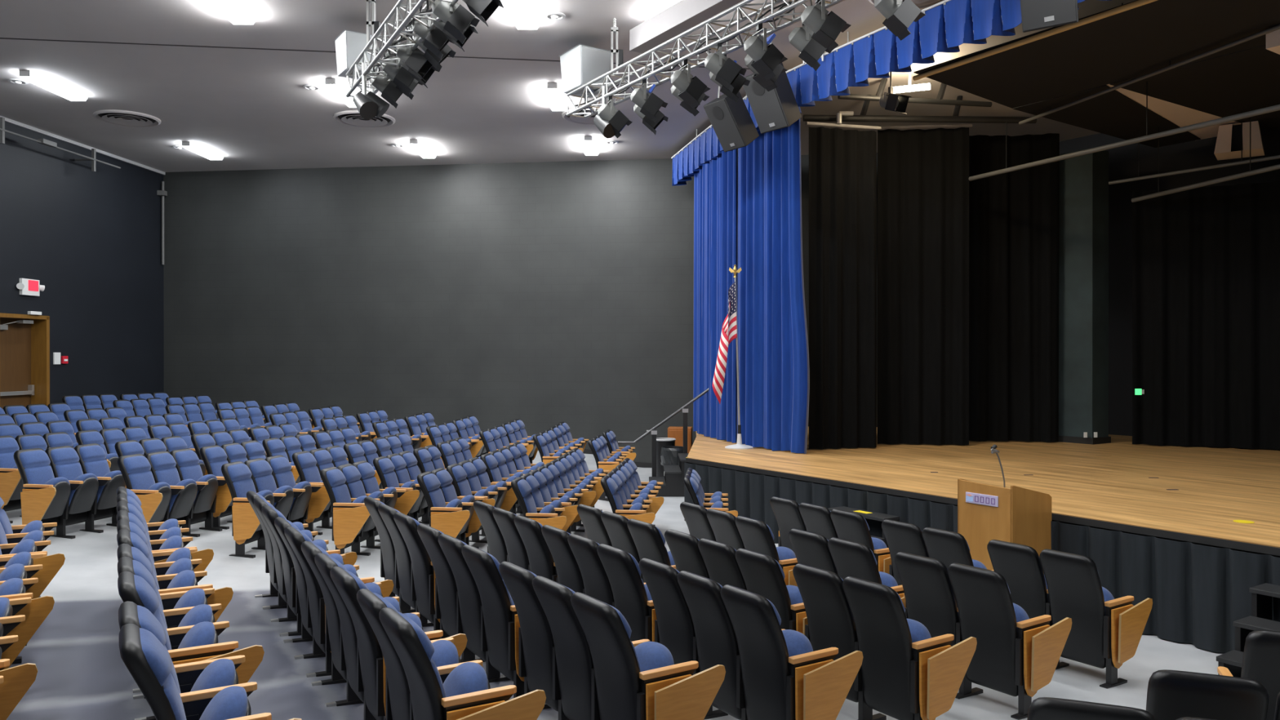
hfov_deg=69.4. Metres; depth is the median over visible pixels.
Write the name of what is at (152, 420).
cushion
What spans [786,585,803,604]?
seat cushion
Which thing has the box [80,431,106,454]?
cushion
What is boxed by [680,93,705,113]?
hood
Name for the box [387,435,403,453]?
cushion
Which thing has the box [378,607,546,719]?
seat
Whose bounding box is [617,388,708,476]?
handrail
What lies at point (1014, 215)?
drape
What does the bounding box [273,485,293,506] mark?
seat cushion
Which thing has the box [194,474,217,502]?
seat cushion
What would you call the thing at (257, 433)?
seat
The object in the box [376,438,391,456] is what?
cushion
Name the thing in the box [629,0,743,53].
housing
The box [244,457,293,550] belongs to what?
seat
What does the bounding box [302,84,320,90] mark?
recessed light
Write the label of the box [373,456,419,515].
seat
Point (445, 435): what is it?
seat
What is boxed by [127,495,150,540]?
cushion
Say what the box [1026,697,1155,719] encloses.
seat
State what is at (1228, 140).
loudspeaker
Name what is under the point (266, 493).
seat cushion
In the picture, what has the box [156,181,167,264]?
conduit
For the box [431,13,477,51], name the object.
spotlight
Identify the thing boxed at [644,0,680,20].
ceiling light
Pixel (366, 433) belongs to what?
seat cushion
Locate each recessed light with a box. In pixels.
[7,78,28,84]
[172,145,185,149]
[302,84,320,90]
[391,143,404,146]
[544,11,565,20]
[605,140,618,144]
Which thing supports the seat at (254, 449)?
on the floor
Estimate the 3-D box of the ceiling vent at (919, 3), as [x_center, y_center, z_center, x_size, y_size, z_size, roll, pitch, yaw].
[3.312,-4.438,11.166,1.104,0.053,1.104,0,0,0]
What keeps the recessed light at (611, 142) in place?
in the ceiling
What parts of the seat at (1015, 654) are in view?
armrest, panel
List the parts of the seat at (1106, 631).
armrest, panel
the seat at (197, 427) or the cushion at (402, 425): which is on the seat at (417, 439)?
the cushion at (402, 425)
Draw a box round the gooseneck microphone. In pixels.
[991,444,1005,487]
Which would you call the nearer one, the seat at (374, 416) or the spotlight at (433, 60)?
the spotlight at (433, 60)
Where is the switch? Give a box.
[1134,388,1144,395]
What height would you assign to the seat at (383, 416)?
1.015 m
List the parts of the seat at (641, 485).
armrest, armrest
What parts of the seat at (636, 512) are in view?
panel, armrest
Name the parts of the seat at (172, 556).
armrest, armrest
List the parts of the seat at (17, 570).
armrest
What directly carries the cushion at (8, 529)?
on the seat at (14, 534)
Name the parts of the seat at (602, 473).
armrest, armrest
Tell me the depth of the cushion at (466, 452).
14.61 m
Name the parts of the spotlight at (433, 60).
barn door, barn door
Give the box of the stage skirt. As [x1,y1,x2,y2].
[684,462,1279,653]
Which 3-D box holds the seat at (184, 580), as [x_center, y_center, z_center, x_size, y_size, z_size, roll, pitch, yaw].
[-3.064,1.622,6.092,0.666,1.015,0.514,0,0,-30]
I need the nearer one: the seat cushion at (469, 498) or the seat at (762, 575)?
the seat at (762, 575)
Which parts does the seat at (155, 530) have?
armrest, armrest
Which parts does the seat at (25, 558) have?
armrest, armrest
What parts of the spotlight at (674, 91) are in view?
barn door, barn door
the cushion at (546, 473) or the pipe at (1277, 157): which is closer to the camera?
the cushion at (546, 473)
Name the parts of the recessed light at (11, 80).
bulb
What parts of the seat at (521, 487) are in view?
armrest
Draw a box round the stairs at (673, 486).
[648,453,688,497]
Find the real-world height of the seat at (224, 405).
1.015 m
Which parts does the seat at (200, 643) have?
panel, armrest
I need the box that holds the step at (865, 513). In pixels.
[827,506,899,547]
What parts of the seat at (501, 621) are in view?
armrest, panel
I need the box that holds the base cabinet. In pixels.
[667,426,692,453]
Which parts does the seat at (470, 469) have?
armrest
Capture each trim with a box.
[0,37,786,71]
[0,115,165,174]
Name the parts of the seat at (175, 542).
armrest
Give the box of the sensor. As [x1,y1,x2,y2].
[27,311,41,315]
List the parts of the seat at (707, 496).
armrest, armrest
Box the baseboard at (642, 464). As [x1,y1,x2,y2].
[360,431,652,467]
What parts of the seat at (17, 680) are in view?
armrest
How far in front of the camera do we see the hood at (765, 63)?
9.37 m
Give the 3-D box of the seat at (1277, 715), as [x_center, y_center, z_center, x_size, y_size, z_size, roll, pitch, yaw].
[2.973,1.827,3.951,0.554,1.015,0.667,0,0,22]
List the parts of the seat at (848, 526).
armrest, panel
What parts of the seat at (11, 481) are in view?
armrest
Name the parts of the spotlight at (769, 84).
barn door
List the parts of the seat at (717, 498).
armrest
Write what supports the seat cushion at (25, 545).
on the seat at (51, 564)
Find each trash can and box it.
[656,437,675,476]
[660,445,683,466]
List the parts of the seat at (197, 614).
armrest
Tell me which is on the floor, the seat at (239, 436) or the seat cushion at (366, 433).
the seat at (239, 436)
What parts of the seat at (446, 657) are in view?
armrest, armrest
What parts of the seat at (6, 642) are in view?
armrest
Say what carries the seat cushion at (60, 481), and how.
on the seat at (44, 497)
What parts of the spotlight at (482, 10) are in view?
barn door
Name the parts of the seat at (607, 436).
armrest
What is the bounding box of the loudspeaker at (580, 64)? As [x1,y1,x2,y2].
[558,44,611,97]
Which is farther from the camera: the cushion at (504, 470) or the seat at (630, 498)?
the cushion at (504, 470)
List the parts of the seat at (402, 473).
armrest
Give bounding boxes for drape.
[808,126,876,448]
[877,127,968,444]
[968,133,1059,442]
[1132,180,1279,449]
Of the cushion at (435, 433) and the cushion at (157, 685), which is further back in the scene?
the cushion at (435, 433)
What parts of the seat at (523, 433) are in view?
panel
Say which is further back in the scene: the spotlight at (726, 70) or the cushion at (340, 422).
the cushion at (340, 422)
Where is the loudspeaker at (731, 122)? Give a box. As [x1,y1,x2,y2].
[703,85,759,151]
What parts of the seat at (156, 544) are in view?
armrest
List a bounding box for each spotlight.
[352,62,389,119]
[370,72,402,108]
[381,54,414,94]
[386,73,422,99]
[395,31,432,81]
[398,40,438,88]
[411,9,453,59]
[413,33,456,71]
[431,0,479,44]
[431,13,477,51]
[462,0,503,26]
[593,85,626,137]
[597,95,632,137]
[630,79,667,122]
[633,104,668,134]
[670,59,710,108]
[670,84,709,116]
[703,39,746,92]
[709,54,750,102]
[743,23,787,80]
[744,53,787,91]
[788,22,830,71]
[800,0,850,52]
[874,0,925,40]
[879,71,911,114]
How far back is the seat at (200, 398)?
19.05 m
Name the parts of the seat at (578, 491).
armrest, armrest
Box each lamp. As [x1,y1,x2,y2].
[16,282,24,288]
[39,284,44,291]
[893,65,930,93]
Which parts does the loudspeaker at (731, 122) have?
hanging rod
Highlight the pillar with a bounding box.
[1058,147,1111,444]
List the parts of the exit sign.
lit panel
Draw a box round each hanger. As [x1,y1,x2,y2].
[366,0,381,49]
[611,17,622,75]
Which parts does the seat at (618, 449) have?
armrest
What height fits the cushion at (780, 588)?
0.567 m
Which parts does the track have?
rail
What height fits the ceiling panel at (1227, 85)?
0.011 m
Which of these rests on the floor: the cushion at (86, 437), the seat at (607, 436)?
the seat at (607, 436)
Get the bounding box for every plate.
[53,352,60,364]
[1083,431,1097,437]
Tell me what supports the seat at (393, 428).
on the floor
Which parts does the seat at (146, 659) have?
armrest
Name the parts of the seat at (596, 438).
armrest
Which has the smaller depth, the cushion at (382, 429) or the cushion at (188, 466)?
the cushion at (188, 466)
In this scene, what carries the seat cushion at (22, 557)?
on the seat at (25, 558)
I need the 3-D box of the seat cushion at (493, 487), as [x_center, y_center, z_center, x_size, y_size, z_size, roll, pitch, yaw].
[-1.958,1.793,11.810,0.249,0.396,0.370,0,0,7]
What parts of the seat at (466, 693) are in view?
panel, armrest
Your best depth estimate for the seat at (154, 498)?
10.14 m
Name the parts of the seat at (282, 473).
armrest, armrest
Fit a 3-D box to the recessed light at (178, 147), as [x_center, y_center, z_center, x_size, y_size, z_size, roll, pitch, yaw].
[-9.706,-4.464,19.492,0.276,0.046,0.276,0,0,0]
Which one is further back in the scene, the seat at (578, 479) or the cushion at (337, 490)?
the seat at (578, 479)
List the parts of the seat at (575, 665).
armrest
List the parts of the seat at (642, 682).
panel, armrest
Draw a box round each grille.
[703,99,745,151]
[742,76,787,133]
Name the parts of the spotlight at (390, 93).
barn door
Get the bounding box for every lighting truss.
[345,0,458,97]
[566,0,844,119]
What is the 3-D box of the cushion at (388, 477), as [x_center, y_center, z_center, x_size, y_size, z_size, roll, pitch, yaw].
[-3.160,1.527,11.649,0.216,0.567,0.341,0,0,8]
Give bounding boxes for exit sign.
[16,278,44,296]
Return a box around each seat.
[0,406,4,414]
[0,413,14,424]
[0,423,22,438]
[0,435,23,523]
[0,497,57,597]
[0,521,50,554]
[0,538,65,599]
[0,551,46,664]
[0,563,38,591]
[0,577,54,670]
[0,597,31,636]
[0,622,17,652]
[0,646,37,719]
[0,675,3,684]
[3,404,27,416]
[11,412,37,426]
[13,448,71,528]
[14,433,47,516]
[19,422,49,435]
[26,404,49,414]
[33,411,76,439]
[42,431,74,448]
[44,445,98,538]
[45,420,78,448]
[47,402,70,420]
[62,395,84,411]
[63,409,88,442]
[74,443,125,533]
[75,418,102,431]
[75,430,119,471]
[80,394,102,410]
[84,408,108,420]
[97,393,117,409]
[98,417,124,430]
[99,427,126,454]
[104,407,127,427]
[112,399,134,416]
[114,440,144,488]
[116,486,189,540]
[116,493,192,550]
[116,500,213,571]
[116,510,201,575]
[116,519,207,589]
[116,528,233,693]
[116,543,221,719]
[117,453,171,523]
[117,556,229,649]
[117,571,264,684]
[118,600,257,719]
[119,623,302,719]
[120,393,137,400]
[121,426,146,441]
[123,415,151,438]
[129,398,151,417]
[136,392,153,399]
[138,437,166,455]
[143,414,166,427]
[144,450,197,525]
[146,397,167,415]
[147,424,172,439]
[151,391,168,408]
[160,435,206,475]
[162,413,191,436]
[165,396,183,404]
[165,404,194,426]
[167,422,197,455]
[169,448,226,537]
[180,395,198,404]
[181,403,208,422]
[187,421,209,435]
[191,432,215,475]
[195,395,218,418]
[196,402,220,421]
[200,444,232,529]
[204,419,225,433]
[209,431,233,446]
[215,401,232,410]
[217,408,248,434]
[220,417,252,440]
[221,442,248,522]
[221,461,274,558]
[227,429,267,457]
[229,400,245,408]
[231,407,260,436]
[240,440,293,468]
[242,400,266,423]
[244,406,272,427]
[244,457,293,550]
[246,490,317,608]
[248,426,270,450]
[253,497,328,622]
[261,404,277,422]
[261,505,357,636]
[262,437,300,483]
[264,425,284,438]
[265,454,323,537]
[269,413,299,434]
[272,403,288,413]
[274,516,359,659]
[278,422,316,448]
[279,435,302,482]
[281,411,311,435]
[284,402,314,428]
[284,526,393,677]
[292,450,331,535]
[293,409,324,433]
[294,433,316,451]
[301,541,399,706]
[308,408,324,428]
[309,448,333,528]
[311,431,348,461]
[314,552,419,719]
[319,406,333,417]
[320,417,337,431]
[320,466,369,554]
[325,429,350,463]
[325,445,375,471]
[328,405,359,428]
[329,566,467,719]
[331,416,361,442]
[337,426,357,444]
[337,463,384,555]
[342,414,376,440]
[343,442,381,486]
[352,460,406,549]
[356,412,377,441]
[356,588,483,719]
[357,440,382,488]
[364,496,415,613]
[365,410,379,423]
[371,436,391,457]
[372,421,389,437]
[373,408,387,422]
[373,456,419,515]
[377,503,433,626]
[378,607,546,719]
[382,419,412,444]
[383,435,417,465]
[386,453,423,518]
[392,417,427,449]
[393,511,439,639]
[395,432,421,473]
[398,450,429,524]
[404,415,431,447]
[413,413,432,444]
[413,447,452,520]
[417,471,470,537]
[417,524,484,662]
[421,412,435,426]
[423,444,446,469]
[426,425,444,466]
[431,467,484,542]
[435,423,451,441]
[436,441,456,468]
[438,533,510,682]
[443,421,477,449]
[445,439,464,463]
[446,463,495,548]
[452,418,483,457]
[453,437,480,460]
[457,460,498,542]
[459,417,484,457]
[462,544,524,700]
[466,415,486,457]
[468,457,511,536]
[473,500,508,564]
[479,429,497,453]
[480,453,517,511]
[486,427,503,449]
[489,450,523,511]
[492,507,530,571]
[493,425,527,447]
[497,447,531,514]
[498,561,569,719]
[501,422,533,455]
[505,444,538,471]
[507,421,533,457]
[511,476,567,529]
[512,442,546,469]
[513,418,537,463]
[513,515,557,582]
[520,473,571,516]
[528,469,577,531]
[532,575,649,719]
[533,433,562,463]
[536,466,577,505]
[538,431,566,456]
[541,524,585,594]
[542,462,588,533]
[543,429,573,453]
[549,426,582,451]
[550,459,596,535]
[554,423,582,448]
[555,456,593,532]
[559,422,589,451]
[561,453,602,526]
[567,450,604,506]
[567,533,645,607]
[570,591,725,719]
[571,448,609,511]
[577,504,612,546]
[587,439,619,501]
[591,436,622,496]
[595,435,627,463]
[596,543,657,641]
[600,475,655,524]
[600,511,643,581]
[602,431,635,462]
[605,471,649,510]
[606,429,635,453]
[610,468,655,510]
[615,464,664,515]
[619,461,658,494]
[623,457,663,526]
[626,518,676,582]
[638,557,728,719]
[664,528,709,578]
[676,570,784,719]
[680,502,715,541]
[684,471,728,507]
[684,475,737,517]
[686,467,728,502]
[697,537,746,590]
[706,508,745,550]
[720,584,862,719]
[734,515,798,586]
[734,548,808,635]
[769,496,806,558]
[788,528,837,574]
[792,563,886,719]
[798,502,837,540]
[827,537,906,607]
[830,508,891,573]
[842,576,977,719]
[881,519,928,585]
[894,551,982,699]
[921,527,993,570]
[947,562,1071,719]
[986,539,1069,669]
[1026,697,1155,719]
[1039,548,1152,688]
[1146,669,1269,719]
[1176,716,1215,719]
[1217,630,1279,719]
[1273,692,1279,719]
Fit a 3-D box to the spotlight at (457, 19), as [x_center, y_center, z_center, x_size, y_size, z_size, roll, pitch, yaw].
[-1.804,-3.385,9.017,0.452,0.532,0.240,0,0,-21]
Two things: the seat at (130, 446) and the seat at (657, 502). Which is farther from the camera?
the seat at (657, 502)
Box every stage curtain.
[693,148,737,443]
[737,118,809,453]
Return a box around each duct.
[1061,84,1239,140]
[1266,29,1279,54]
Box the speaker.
[333,29,376,79]
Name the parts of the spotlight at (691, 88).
barn door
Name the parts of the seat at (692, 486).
armrest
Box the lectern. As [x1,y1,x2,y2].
[957,478,1051,570]
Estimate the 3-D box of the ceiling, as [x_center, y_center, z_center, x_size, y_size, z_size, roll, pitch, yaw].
[3.220,-4.527,8.728,34.040,0.138,30.360,0,0,0]
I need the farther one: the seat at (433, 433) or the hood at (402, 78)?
the seat at (433, 433)
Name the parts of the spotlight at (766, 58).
barn door, gel frame, barn door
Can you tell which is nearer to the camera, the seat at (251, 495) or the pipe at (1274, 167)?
the seat at (251, 495)
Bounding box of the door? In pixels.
[0,312,49,408]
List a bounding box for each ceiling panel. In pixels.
[913,0,1279,108]
[1012,84,1200,147]
[1109,44,1279,130]
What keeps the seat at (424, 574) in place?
on the floor
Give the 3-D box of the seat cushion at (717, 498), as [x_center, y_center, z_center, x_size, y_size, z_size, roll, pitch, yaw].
[0.914,1.934,11.813,0.249,0.396,0.370,-1,0,5]
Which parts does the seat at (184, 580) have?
armrest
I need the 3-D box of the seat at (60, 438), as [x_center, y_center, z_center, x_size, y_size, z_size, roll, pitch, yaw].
[-7.270,1.439,11.801,0.546,1.015,0.441,0,0,14]
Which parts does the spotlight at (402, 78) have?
barn door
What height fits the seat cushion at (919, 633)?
0.396 m
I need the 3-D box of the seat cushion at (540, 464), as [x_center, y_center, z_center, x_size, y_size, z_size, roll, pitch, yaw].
[-1.637,1.797,14.511,0.249,0.396,0.370,1,0,6]
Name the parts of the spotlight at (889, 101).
hanging rod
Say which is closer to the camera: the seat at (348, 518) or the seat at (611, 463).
the seat at (348, 518)
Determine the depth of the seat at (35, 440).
11.40 m
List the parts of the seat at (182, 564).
armrest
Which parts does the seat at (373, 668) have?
panel, armrest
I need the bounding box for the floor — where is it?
[5,450,1223,719]
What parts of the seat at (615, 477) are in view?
armrest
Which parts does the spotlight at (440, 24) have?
barn door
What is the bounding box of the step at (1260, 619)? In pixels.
[1216,582,1279,677]
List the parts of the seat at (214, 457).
panel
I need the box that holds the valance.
[671,0,1111,186]
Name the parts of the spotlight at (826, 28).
barn door, barn door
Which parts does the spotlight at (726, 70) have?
barn door, barn door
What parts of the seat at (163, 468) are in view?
armrest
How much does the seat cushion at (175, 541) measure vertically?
0.396 m
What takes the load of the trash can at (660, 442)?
on the floor
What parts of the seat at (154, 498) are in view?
armrest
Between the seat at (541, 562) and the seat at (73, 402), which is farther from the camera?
the seat at (73, 402)
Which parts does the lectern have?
panel, panel, panel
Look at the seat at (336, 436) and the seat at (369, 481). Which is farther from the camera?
the seat at (336, 436)
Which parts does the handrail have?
post, rail, post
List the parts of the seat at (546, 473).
armrest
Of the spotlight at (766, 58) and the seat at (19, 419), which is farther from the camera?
the seat at (19, 419)
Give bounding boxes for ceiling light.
[15,70,87,101]
[178,141,223,159]
[204,0,255,25]
[320,78,355,107]
[406,138,435,158]
[506,0,539,30]
[542,82,567,111]
[580,136,599,155]
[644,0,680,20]
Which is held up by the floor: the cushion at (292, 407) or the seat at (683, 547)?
the seat at (683, 547)
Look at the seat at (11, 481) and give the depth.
10.94 m
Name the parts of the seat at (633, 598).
armrest, panel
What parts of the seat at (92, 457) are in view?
armrest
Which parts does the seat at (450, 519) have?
panel, armrest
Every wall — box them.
[0,121,164,403]
[163,152,877,462]
[1059,128,1279,435]
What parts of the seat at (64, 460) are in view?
armrest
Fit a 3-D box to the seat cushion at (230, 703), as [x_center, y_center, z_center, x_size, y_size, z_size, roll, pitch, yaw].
[-1.798,1.600,3.903,0.249,0.396,0.380,1,0,-30]
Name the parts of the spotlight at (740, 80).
barn door, barn door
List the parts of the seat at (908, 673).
armrest, panel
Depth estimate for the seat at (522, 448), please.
14.44 m
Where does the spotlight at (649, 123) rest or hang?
hanging from the lighting truss at (790, 6)
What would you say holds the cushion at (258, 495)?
on the seat at (251, 495)
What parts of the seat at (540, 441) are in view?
armrest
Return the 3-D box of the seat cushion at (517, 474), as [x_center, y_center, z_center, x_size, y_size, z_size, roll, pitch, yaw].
[-1.800,1.797,13.210,0.249,0.396,0.370,-1,0,7]
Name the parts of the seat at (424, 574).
panel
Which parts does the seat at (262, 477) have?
armrest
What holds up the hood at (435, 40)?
attached to the spotlight at (435, 40)
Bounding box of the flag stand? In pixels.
[712,264,753,449]
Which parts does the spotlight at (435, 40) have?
barn door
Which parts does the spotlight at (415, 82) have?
barn door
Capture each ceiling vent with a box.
[93,109,160,127]
[333,110,395,127]
[561,106,617,124]
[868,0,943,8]
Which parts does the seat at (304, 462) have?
panel, armrest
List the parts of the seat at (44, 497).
panel, armrest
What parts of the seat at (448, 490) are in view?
armrest, armrest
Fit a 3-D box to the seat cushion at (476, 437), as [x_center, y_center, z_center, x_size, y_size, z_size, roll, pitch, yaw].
[-3.187,1.629,17.555,0.249,0.396,0.380,1,0,6]
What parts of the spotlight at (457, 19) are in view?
barn door, barn door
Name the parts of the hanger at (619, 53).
chain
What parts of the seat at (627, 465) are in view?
armrest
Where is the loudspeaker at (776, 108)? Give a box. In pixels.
[742,40,801,133]
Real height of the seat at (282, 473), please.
1.015 m
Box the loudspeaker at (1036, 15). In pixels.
[1020,0,1078,32]
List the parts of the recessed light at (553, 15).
bulb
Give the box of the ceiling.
[0,0,1249,172]
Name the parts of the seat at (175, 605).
armrest, armrest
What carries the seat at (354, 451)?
on the floor
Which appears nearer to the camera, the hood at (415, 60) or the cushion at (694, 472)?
the hood at (415, 60)
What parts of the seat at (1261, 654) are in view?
armrest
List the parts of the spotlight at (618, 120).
barn door, barn door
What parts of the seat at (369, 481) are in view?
armrest, armrest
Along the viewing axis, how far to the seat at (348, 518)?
10.03 m
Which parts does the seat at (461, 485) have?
armrest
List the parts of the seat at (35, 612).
armrest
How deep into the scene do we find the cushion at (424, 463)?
12.87 m
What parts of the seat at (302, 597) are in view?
armrest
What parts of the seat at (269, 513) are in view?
armrest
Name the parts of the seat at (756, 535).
armrest, panel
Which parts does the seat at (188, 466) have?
armrest, armrest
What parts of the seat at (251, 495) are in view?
armrest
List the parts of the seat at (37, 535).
armrest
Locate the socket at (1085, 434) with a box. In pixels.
[1083,431,1087,437]
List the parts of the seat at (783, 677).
armrest, panel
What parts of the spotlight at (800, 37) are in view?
barn door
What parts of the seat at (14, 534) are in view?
armrest, armrest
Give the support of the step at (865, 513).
on the floor
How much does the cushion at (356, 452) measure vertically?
0.567 m
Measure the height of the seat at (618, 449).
1.015 m
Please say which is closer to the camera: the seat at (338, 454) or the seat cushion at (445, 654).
the seat cushion at (445, 654)
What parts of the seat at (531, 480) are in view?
armrest, armrest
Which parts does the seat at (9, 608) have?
armrest, armrest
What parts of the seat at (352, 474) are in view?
armrest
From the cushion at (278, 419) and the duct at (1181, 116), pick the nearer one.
the duct at (1181, 116)
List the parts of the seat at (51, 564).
armrest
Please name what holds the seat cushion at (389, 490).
on the seat at (369, 481)
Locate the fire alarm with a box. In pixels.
[61,355,67,363]
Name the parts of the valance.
track rod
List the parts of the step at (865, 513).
panel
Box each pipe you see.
[0,117,120,171]
[802,94,1036,123]
[837,78,991,106]
[912,0,1157,80]
[968,81,1279,181]
[1018,24,1279,124]
[1108,111,1279,184]
[1131,106,1279,202]
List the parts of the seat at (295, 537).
panel, armrest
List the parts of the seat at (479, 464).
armrest, armrest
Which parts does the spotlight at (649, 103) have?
gel frame, barn door, barn door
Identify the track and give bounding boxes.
[805,111,972,129]
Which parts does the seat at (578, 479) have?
armrest, armrest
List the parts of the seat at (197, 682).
armrest, armrest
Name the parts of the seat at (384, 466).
armrest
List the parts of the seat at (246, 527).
panel, armrest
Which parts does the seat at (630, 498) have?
armrest, armrest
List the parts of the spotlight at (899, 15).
barn door, barn door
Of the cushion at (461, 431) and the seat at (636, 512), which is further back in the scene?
the cushion at (461, 431)
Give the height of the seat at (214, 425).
1.015 m
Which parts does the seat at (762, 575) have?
armrest, panel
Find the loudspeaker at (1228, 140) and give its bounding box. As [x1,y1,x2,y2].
[1213,120,1264,159]
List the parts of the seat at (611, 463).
armrest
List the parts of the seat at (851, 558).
armrest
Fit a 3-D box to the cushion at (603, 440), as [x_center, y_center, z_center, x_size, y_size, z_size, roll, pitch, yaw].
[-0.633,1.663,16.692,0.216,0.567,0.392,0,0,5]
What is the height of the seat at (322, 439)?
1.015 m
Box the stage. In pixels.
[685,426,1279,557]
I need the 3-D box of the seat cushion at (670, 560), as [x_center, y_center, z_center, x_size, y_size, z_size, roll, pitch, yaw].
[0.253,1.849,7.944,0.249,0.396,0.397,-2,1,-32]
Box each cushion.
[0,437,19,468]
[0,497,13,533]
[0,521,8,544]
[0,563,24,581]
[0,577,22,595]
[0,597,9,617]
[3,551,31,568]
[8,538,35,554]
[19,435,47,450]
[19,449,54,484]
[20,520,42,533]
[20,529,43,541]
[37,412,58,424]
[44,476,70,485]
[49,422,76,443]
[50,447,83,480]
[67,410,88,432]
[68,473,97,506]
[79,444,110,476]
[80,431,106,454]
[84,395,102,408]
[97,470,121,502]
[106,453,118,459]
[120,441,144,455]
[123,455,155,489]
[126,488,148,531]
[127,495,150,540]
[127,502,151,550]
[128,512,154,563]
[128,521,156,575]
[129,531,159,589]
[131,546,164,609]
[132,560,167,628]
[133,574,171,650]
[137,604,180,693]
[139,627,186,719]
[143,439,166,453]
[147,415,166,426]
[147,481,170,490]
[150,453,180,485]
[157,518,177,530]
[159,526,181,539]
[159,535,182,549]
[164,558,191,574]
[165,437,187,451]
[165,547,190,561]
[166,413,184,424]
[166,569,195,588]
[168,405,187,423]
[168,479,196,512]
[171,424,192,448]
[173,588,204,608]
[175,450,203,481]
[177,604,212,626]
[177,621,215,648]
[184,404,202,422]
[190,658,235,691]
[191,422,209,434]
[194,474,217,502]
[195,434,215,448]
[197,395,211,403]
[199,685,247,719]
[200,403,217,420]
[204,446,228,476]
[208,421,225,432]
[218,403,232,409]
[220,409,235,418]
[224,419,239,431]
[226,444,248,462]
[227,463,256,497]
[231,430,249,444]
[235,408,251,427]
[240,425,248,429]
[244,442,266,459]
[245,400,259,408]
[248,407,264,426]
[248,423,260,435]
[249,460,276,493]
[256,493,266,501]
[257,489,273,497]
[262,422,271,426]
[263,500,275,508]
[266,439,288,461]
[270,457,296,488]
[271,507,287,519]
[273,413,286,426]
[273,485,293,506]
[282,424,297,436]
[284,413,301,431]
[284,436,302,462]
[285,520,299,529]
[287,403,299,412]
[290,480,311,508]
[292,521,303,530]
[296,528,314,543]
[297,411,312,430]
[297,452,321,482]
[300,428,311,432]
[301,529,312,539]
[311,426,322,430]
[312,539,326,551]
[313,543,330,556]
[314,449,333,470]
[315,432,333,448]
[322,408,333,417]
[324,418,337,430]
[326,468,351,502]
[328,555,347,570]
[329,430,345,448]
[329,447,348,467]
[329,553,342,564]
[331,406,342,416]
[335,417,347,428]
[342,428,357,443]
[342,465,365,497]
[342,564,356,575]
[344,569,368,590]
[345,415,359,433]
[348,444,366,462]
[352,495,366,502]
[357,462,379,493]
[360,413,373,431]
[360,431,370,435]
[361,441,378,466]
[364,582,381,595]
[368,491,383,498]
[373,592,397,611]
[376,422,389,437]
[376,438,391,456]
[377,410,387,422]
[378,457,399,487]
[382,487,396,493]
[384,596,399,612]
[386,420,399,435]
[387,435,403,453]
[391,455,410,483]
[395,418,409,436]
[396,611,446,697]
[398,434,413,454]
[400,481,415,488]
[403,452,420,479]
[404,613,422,628]
[408,416,422,435]
[410,516,420,525]
[411,434,421,445]
[416,414,427,432]
[417,448,435,471]
[422,473,445,506]
[424,413,435,426]
[428,446,444,469]
[430,426,443,446]
[431,640,458,666]
[435,470,457,502]
[441,443,456,466]
[443,662,488,697]
[445,498,462,507]
[446,422,458,439]
[452,465,471,495]
[456,420,468,439]
[457,438,472,460]
[461,494,475,502]
[462,418,475,436]
[462,462,481,491]
[469,416,480,434]
[471,435,479,439]
[472,458,490,487]
[473,488,488,496]
[482,550,512,605]
[483,431,497,452]
[485,454,502,481]
[485,484,497,491]
[493,451,510,477]
[495,480,506,487]
[497,426,509,446]
[502,448,516,474]
[504,423,516,443]
[505,475,516,481]
[510,445,524,470]
[511,422,522,440]
[513,471,523,477]
[516,419,528,438]
[516,443,530,466]
[517,479,537,513]
[519,439,527,443]
[522,468,531,474]
[525,475,544,507]
[526,436,533,440]
[529,465,538,470]
[533,471,551,502]
[535,462,544,466]
[537,435,550,456]
[539,504,554,513]
[541,467,558,497]
[542,432,555,453]
[547,430,559,449]
[547,464,564,493]
[549,499,560,507]
[552,451,561,456]
[553,427,564,446]
[555,461,570,488]
[557,448,565,453]
[558,425,568,444]
[559,495,569,502]
[560,457,575,484]
[562,422,573,440]
[563,445,570,450]
[563,490,574,497]
[565,454,580,480]
[567,442,574,446]
[571,452,585,476]
[571,487,581,493]
[573,440,581,444]
[576,448,589,473]
[576,482,586,488]
[580,478,590,484]
[583,475,593,480]
[589,471,598,476]
[591,440,604,462]
[595,438,607,458]
[595,468,603,473]
[597,599,640,671]
[599,435,610,456]
[606,432,616,451]
[606,456,615,462]
[606,477,623,510]
[608,431,618,448]
[611,473,627,504]
[616,470,631,499]
[620,447,628,451]
[620,466,635,494]
[624,462,638,489]
[627,459,641,485]
[627,552,648,600]
[629,502,642,510]
[631,497,643,504]
[634,641,674,671]
[637,493,648,499]
[638,487,650,494]
[644,484,654,490]
[644,583,652,600]
[646,480,657,485]
[656,527,671,564]
[667,551,675,565]
[689,476,703,506]
[691,473,704,502]
[692,469,705,497]
[709,495,720,502]
[710,491,722,497]
[710,501,723,507]
[766,524,779,559]
[767,599,789,656]
[774,559,790,598]
[776,546,795,559]
[782,629,813,656]
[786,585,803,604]
[871,537,887,550]
[879,571,897,586]
[897,593,905,613]
[906,617,931,642]
[972,559,986,568]
[1013,603,1029,629]
[1102,586,1114,601]
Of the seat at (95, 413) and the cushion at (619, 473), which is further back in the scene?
the seat at (95, 413)
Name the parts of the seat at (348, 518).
panel, armrest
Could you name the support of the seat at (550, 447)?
on the floor
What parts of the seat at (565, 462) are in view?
armrest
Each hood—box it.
[381,80,402,105]
[392,66,414,91]
[395,78,418,97]
[404,48,432,78]
[408,66,435,84]
[422,26,449,55]
[423,44,452,67]
[442,26,473,48]
[443,4,475,39]
[465,0,498,22]
[608,110,629,133]
[640,93,663,119]
[642,110,664,132]
[677,75,706,105]
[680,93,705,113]
[715,57,742,88]
[720,74,746,99]
[750,43,784,76]
[752,63,783,88]
[798,38,826,67]
[811,10,846,48]
[882,0,921,36]
[884,93,909,112]
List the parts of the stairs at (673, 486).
panel, panel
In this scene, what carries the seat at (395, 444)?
on the floor

